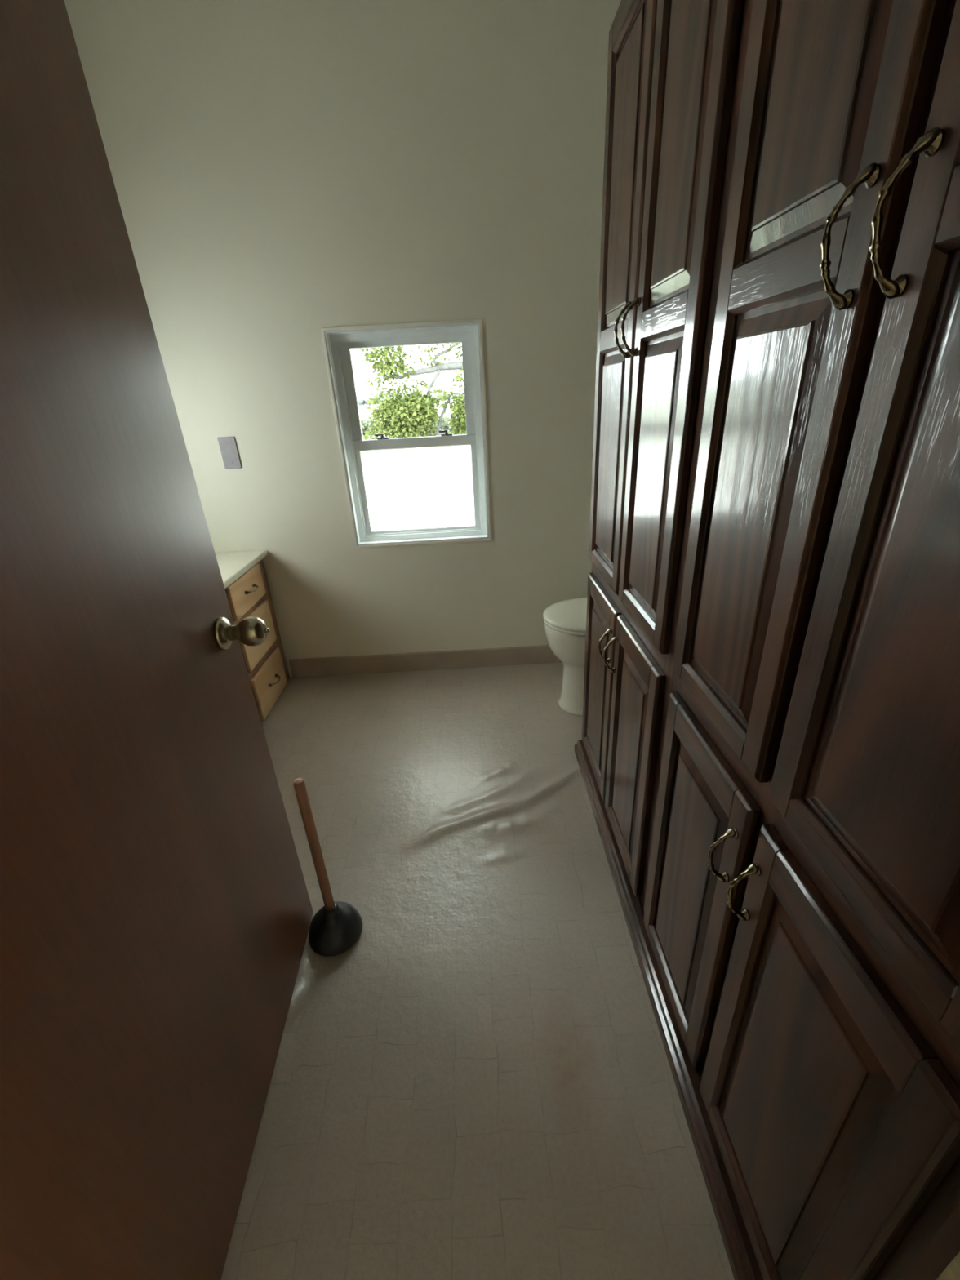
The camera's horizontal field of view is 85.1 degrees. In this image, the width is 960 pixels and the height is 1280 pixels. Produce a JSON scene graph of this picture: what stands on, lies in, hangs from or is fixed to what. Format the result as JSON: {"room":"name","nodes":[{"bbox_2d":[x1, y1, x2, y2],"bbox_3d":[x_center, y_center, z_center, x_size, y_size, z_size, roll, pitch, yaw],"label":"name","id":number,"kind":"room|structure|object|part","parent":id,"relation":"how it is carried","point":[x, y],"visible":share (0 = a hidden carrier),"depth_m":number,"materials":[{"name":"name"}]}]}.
{"room":"bathroom","nodes":[
{"label":"bathroom","id":0,"kind":"room"},
{"bbox_2d":[63,0,621,676],"bbox_3d":[-0.324,-0.989,2.261,2.637,2.586,0.141,-3,25,0],"label":"wall","id":1,"kind":"structure","parent":0,"point":[283,171],"depth_m":1.95,"materials":[{"name":"beige paint"}]},
{"bbox_2d":[217,436,241,468],"bbox_3d":[-1.075,-0.803,2.247,0.073,0.128,0.007,-3,25,0],"label":"wall plate","id":2,"kind":"object","parent":1,"relation":"attached to","point":[230,456],"visible":1,"depth_m":2.25,"materials":[{"name":"white plastic"}]},
{"bbox_2d":[320,319,491,548],"bbox_3d":[-0.288,-0.881,2.327,0.636,0.890,0.179,-3,25,0],"label":"window","id":3,"kind":"structure","parent":1,"relation":"in","point":[420,490],"depth_m":2.34,"materials":[{"name":"white paint"}]},
{"bbox_3d":[-0.298,-1.061,2.258,0.553,0.422,0.026,-3,25,0],"label":"sash","id":4,"kind":"part","parent":3,"relation":"part of","materials":[{"name":"white plastic"}]},
{"bbox_3d":[-0.278,-0.703,2.394,0.553,0.420,0.026,-3,25,0],"label":"sash","id":5,"kind":"part","parent":3,"relation":"part of","materials":[{"name":"white plastic"}]},
{"bbox_3d":[-0.277,-0.691,2.397,0.493,0.362,0.003,-3,25,0],"label":"obscure pane","id":6,"kind":"part","parent":3,"relation":"part of","materials":[{"name":"white glass"}]},
{"bbox_2d":[288,644,561,677],"bbox_3d":[-0.011,0.094,2.694,1.928,0.101,0.011,-3,25,0],"label":"baseboard","id":7,"kind":"structure","parent":1,"relation":"attached to","point":[528,655],"depth_m":2.69,"materials":[{"name":"beige paint"}]},
{"bbox_2d":[221,662,734,1279],"bbox_3d":[-0.232,0.648,1.640,2.432,0.017,2.378,-3,25,0],"label":"floor","id":8,"kind":"structure","parent":0,"point":[481,1086],"depth_m":1.16,"materials":[{"name":"plastic"}]},
{"bbox_2d":[214,550,289,720],"bbox_3d":[-1.208,0.120,1.989,0.539,0.760,1.251,-3,25,0],"label":"vanity cabinet","id":9,"kind":"object","parent":8,"relation":"on","point":[242,573],"visible":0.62,"depth_m":2.33,"materials":[{"name":"brown wood"}]},
{"bbox_2d":[214,550,267,588],"bbox_3d":[-1.233,-0.129,1.871,0.516,0.026,1.251,-3,25,0],"label":"countertop","id":10,"kind":"structure","parent":9,"relation":"on","point":[232,565],"depth_m":2.26,"materials":[{"name":"white stone"}]},
{"bbox_3d":[-1.000,-0.212,2.248,0.017,0.145,0.333,-3,25,0],"label":"drawer","id":11,"kind":"part","parent":9,"relation":"part of","materials":[{"name":"brown wood"}]},
{"bbox_3d":[-0.975,-0.221,2.251,0.036,0.016,0.108,-3,25,0],"label":"handle","id":12,"kind":"part","parent":9,"relation":"part of","materials":[{"name":"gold metal"}]},
{"bbox_3d":[-0.990,-0.026,2.335,0.017,0.205,0.333,-3,25,0],"label":"drawer","id":13,"kind":"part","parent":9,"relation":"part of","materials":[{"name":"brown wood"}]},
{"bbox_3d":[-0.978,0.196,2.440,0.017,0.205,0.333,-3,25,0],"label":"drawer","id":14,"kind":"part","parent":9,"relation":"part of","materials":[{"name":"brown wood"}]},
{"bbox_3d":[-0.952,0.187,2.443,0.036,0.016,0.108,-3,25,0],"label":"handle","id":15,"kind":"part","parent":9,"relation":"part of","materials":[{"name":"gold metal"}]},
{"bbox_2d":[293,777,362,955],"bbox_3d":[-0.397,0.548,1.289,0.140,0.513,0.140,-3,25,0],"label":"plunger","id":16,"kind":"object","parent":8,"relation":"on","point":[336,926],"visible":1,"depth_m":1.33,"materials":[{"name":"black rubber"}]},
{"bbox_2d":[308,901,362,955],"bbox_3d":[-0.386,0.736,1.378,0.140,0.095,0.140,-3,25,0],"label":"cup","id":17,"kind":"object","parent":16,"relation":"on","point":[333,930],"depth_m":1.35,"materials":[{"name":"black rubber"}]},
{"bbox_2d":[542,597,586,716],"bbox_3d":[0.599,-0.076,2.179,0.671,0.782,0.422,-3,25,0],"label":"toilet","id":18,"kind":"object","parent":8,"relation":"on","point":[565,621],"visible":0.29,"depth_m":2.15,"materials":[{"name":"white ceramic"}]},
{"bbox_3d":[0.481,-0.093,2.168,0.436,0.015,0.356,-3,25,0],"label":"seat","id":19,"kind":"part","parent":18,"relation":"part of","materials":[{"name":"white plastic"}]},
{"bbox_3d":[0.481,-0.111,2.160,0.441,0.020,0.358,-3,25,0],"label":"lid","id":20,"kind":"part","parent":18,"relation":"part of","materials":[{"name":"white plastic"}]},
{"bbox_2d":[582,0,752,911],"bbox_3d":[0.603,-0.340,1.268,0.589,2.024,0.745,-3,25,0],"label":"pantry cabinet","id":21,"kind":"object","parent":8,"relation":"on","point":[676,68],"visible":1,"depth_m":1.05,"materials":[{"name":"brown wood"}]},
{"bbox_3d":[0.381,0.160,1.692,0.014,0.549,0.248,-3,25,0],"label":"panel","id":22,"kind":"part","parent":21,"relation":"part of","materials":[{"name":"brown wood"}]},
{"bbox_3d":[0.381,0.151,1.688,0.017,0.658,0.347,-3,25,0],"label":"door","id":23,"kind":"part","parent":21,"relation":"part of","materials":[{"name":"brown wood"}]},
{"bbox_3d":[0.346,0.018,1.456,0.036,0.108,0.016,-3,25,0],"label":"handle","id":24,"kind":"part","parent":21,"relation":"part of","materials":[{"name":"gold metal"}]},
{"bbox_3d":[0.348,0.041,1.406,0.036,0.108,0.016,-3,25,0],"label":"handle","id":25,"kind":"part","parent":21,"relation":"part of","materials":[{"name":"gold metal"}]},
{"bbox_3d":[0.346,-0.469,1.397,0.014,0.536,0.248,-3,25,0],"label":"panel","id":26,"kind":"part","parent":21,"relation":"part of","materials":[{"name":"brown wood"}]},
{"bbox_3d":[0.330,-0.739,1.269,0.017,1.216,0.347,-3,25,0],"label":"door","id":27,"kind":"part","parent":21,"relation":"part of","materials":[{"name":"brown wood"}]},
{"bbox_3d":[0.308,-0.669,1.132,0.036,0.108,0.016,-3,25,0],"label":"handle","id":28,"kind":"part","parent":21,"relation":"part of","materials":[{"name":"gold metal"}]},
{"bbox_3d":[0.316,-0.999,1.147,0.014,0.525,0.248,-3,25,0],"label":"panel","id":29,"kind":"part","parent":21,"relation":"part of","materials":[{"name":"brown wood"}]},
{"bbox_3d":[0.390,0.309,1.373,0.014,0.549,0.230,-3,25,0],"label":"panel","id":30,"kind":"part","parent":21,"relation":"part of","materials":[{"name":"brown wood"}]},
{"bbox_3d":[0.309,-0.646,1.083,0.036,0.108,0.016,-3,25,0],"label":"handle","id":31,"kind":"part","parent":21,"relation":"part of","materials":[{"name":"gold metal"}]},
{"bbox_3d":[0.389,0.301,1.370,0.017,0.658,0.329,-3,25,0],"label":"door","id":32,"kind":"part","parent":21,"relation":"part of","materials":[{"name":"brown wood"}]},
{"bbox_3d":[0.354,-0.319,1.078,0.014,0.536,0.230,-3,25,0],"label":"panel","id":33,"kind":"part","parent":21,"relation":"part of","materials":[{"name":"brown wood"}]},
{"bbox_3d":[0.339,-0.590,0.951,0.017,1.216,0.329,-3,25,0],"label":"door","id":34,"kind":"part","parent":21,"relation":"part of","materials":[{"name":"brown wood"}]},
{"bbox_3d":[0.324,-0.849,0.828,0.014,0.525,0.230,-3,25,0],"label":"panel","id":35,"kind":"part","parent":21,"relation":"part of","materials":[{"name":"brown wood"}]},
{"bbox_2d":[642,0,959,1279],"bbox_3d":[0.621,-0.027,0.601,0.589,2.024,0.725,-3,25,0],"label":"pantry cabinet","id":36,"kind":"object","parent":8,"relation":"on","point":[801,918],"visible":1,"depth_m":0.55,"materials":[{"name":"brown wood"}]},
{"bbox_3d":[0.399,0.475,1.020,0.014,0.549,0.225,-3,25,0],"label":"panel","id":37,"kind":"part","parent":36,"relation":"part of","materials":[{"name":"brown wood"}]},
{"bbox_3d":[0.398,0.467,1.016,0.017,0.658,0.324,-3,25,0],"label":"door","id":38,"kind":"part","parent":36,"relation":"part of","materials":[{"name":"brown wood"}]},
{"bbox_3d":[0.364,0.328,0.794,0.036,0.108,0.016,-3,25,0],"label":"handle","id":39,"kind":"part","parent":36,"relation":"part of","materials":[{"name":"gold metal"}]},
{"bbox_3d":[0.365,0.356,0.735,0.036,0.108,0.016,-3,25,0],"label":"handle","id":40,"kind":"part","parent":36,"relation":"part of","materials":[{"name":"gold metal"}]},
{"bbox_3d":[0.363,-0.153,0.725,0.014,0.536,0.225,-3,25,0],"label":"panel","id":41,"kind":"part","parent":36,"relation":"part of","materials":[{"name":"brown wood"}]},
{"bbox_3d":[0.407,0.622,0.706,0.014,0.549,0.223,-3,25,0],"label":"panel","id":42,"kind":"part","parent":36,"relation":"part of","materials":[{"name":"brown wood"}]},
{"bbox_3d":[0.348,-0.424,0.597,0.017,1.216,0.324,-3,25,0],"label":"door","id":43,"kind":"part","parent":36,"relation":"part of","materials":[{"name":"brown wood"}]},
{"bbox_3d":[0.333,-0.684,0.475,0.014,0.525,0.225,-3,25,0],"label":"panel","id":44,"kind":"part","parent":36,"relation":"part of","materials":[{"name":"brown wood"}]},
{"bbox_3d":[0.406,0.614,0.702,0.017,0.658,0.321,-3,25,0],"label":"door","id":45,"kind":"part","parent":36,"relation":"part of","materials":[{"name":"brown wood"}]},
{"bbox_3d":[0.325,-0.359,0.471,0.036,0.108,0.016,-3,25,0],"label":"handle","id":46,"kind":"part","parent":36,"relation":"part of","materials":[{"name":"gold metal"}]},
{"bbox_3d":[0.356,-0.277,0.283,0.017,1.216,0.321,-3,25,0],"label":"door","id":47,"kind":"part","parent":36,"relation":"part of","materials":[{"name":"brown wood"}]},
{"bbox_3d":[0.371,-0.006,0.411,0.014,0.536,0.223,-3,25,0],"label":"panel","id":48,"kind":"part","parent":36,"relation":"part of","materials":[{"name":"brown wood"}]},
{"bbox_3d":[0.327,-0.331,0.412,0.036,0.108,0.016,-3,25,0],"label":"handle","id":49,"kind":"part","parent":36,"relation":"part of","materials":[{"name":"gold metal"}]},
{"bbox_2d":[936,1251,959,1279],"bbox_3d":[-0.268,0.022,0.105,2.637,2.586,0.133,-3,25,0],"label":"wall","id":50,"kind":"structure","parent":0,"point":[952,1272],"depth_m":0.42,"materials":[{"name":"beige paint"}]},
{"bbox_2d":[0,0,313,1279],"bbox_3d":[-0.455,0.008,0.643,0.126,2.012,0.816,-4,25,-2],"label":"door","id":51,"kind":"structure","parent":50,"relation":"in","point":[156,910],"depth_m":0.67,"materials":[{"name":"brown wood"}]},
{"bbox_3d":[-0.448,-0.016,1.008,0.069,0.058,0.058,-4,25,-2],"label":"knob","id":52,"kind":"part","parent":51,"relation":"part of","materials":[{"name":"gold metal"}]},
{"bbox_2d":[574,739,763,1279],"bbox_3d":[0.402,0.723,1.362,0.037,0.054,1.477,-3,25,0],"label":"trim","id":53,"kind":"structure","parent":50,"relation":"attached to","point":[740,1251],"depth_m":1.05,"materials":[{"name":"brown wood"}]},
{"bbox_2d":[901,1203,959,1279],"bbox_3d":[0.362,0.117,0.249,0.012,2.099,0.015,-3,25,0],"label":"trim","id":54,"kind":"structure","parent":50,"relation":"attached to","point":[944,1246],"depth_m":0.43,"materials":[{"name":"brown wood"}]},
{"label":"outside","id":55,"kind":"structure","parent":0,"visible":0},
{"bbox_2d":[358,399,462,439],"bbox_3d":[-4.457,-80.186,175.888,409.600,0.380,381.440,-3,25,0],"label":"ground","id":56,"kind":"structure","parent":55,"point":[364,413],"depth_m":92.71,"materials":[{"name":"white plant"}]},
{"bbox_2d":[360,417,377,435],"bbox_3d":[-7.683,-12.839,31.956,3.716,1.660,2.478,-3,25,0],"label":"shrub","id":57,"kind":"object","parent":56,"relation":"on","point":[366,424],"visible":0.16,"depth_m":31.40,"materials":[{"name":"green plant"}]},
{"bbox_2d":[356,389,464,404],"bbox_3d":[-8.541,-135.903,289.082,395.256,9.314,37.604,-3,25,0],"label":"trees","id":58,"kind":"object","parent":56,"relation":"on","point":[362,400],"visible":0.02,"depth_m":275.84,"materials":[{"name":"green plant"}]},
{"bbox_2d":[359,342,466,439],"bbox_3d":[0.040,-4.184,6.104,7.165,6.858,2.996,-3,25,0],"label":"tree","id":59,"kind":"object","parent":56,"relation":"on","point":[415,410],"visible":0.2,"depth_m":5.70,"materials":[{"name":"green plant"}]},
{"bbox_2d":[402,411,453,435],"bbox_3d":[-2.620,-11.556,28.442,3.854,1.646,2.800,-3,25,0],"label":"shrub","id":60,"kind":"object","parent":56,"relation":"on","point":[445,425],"visible":0.23,"depth_m":27.89,"materials":[{"name":"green plant"}]}
]}

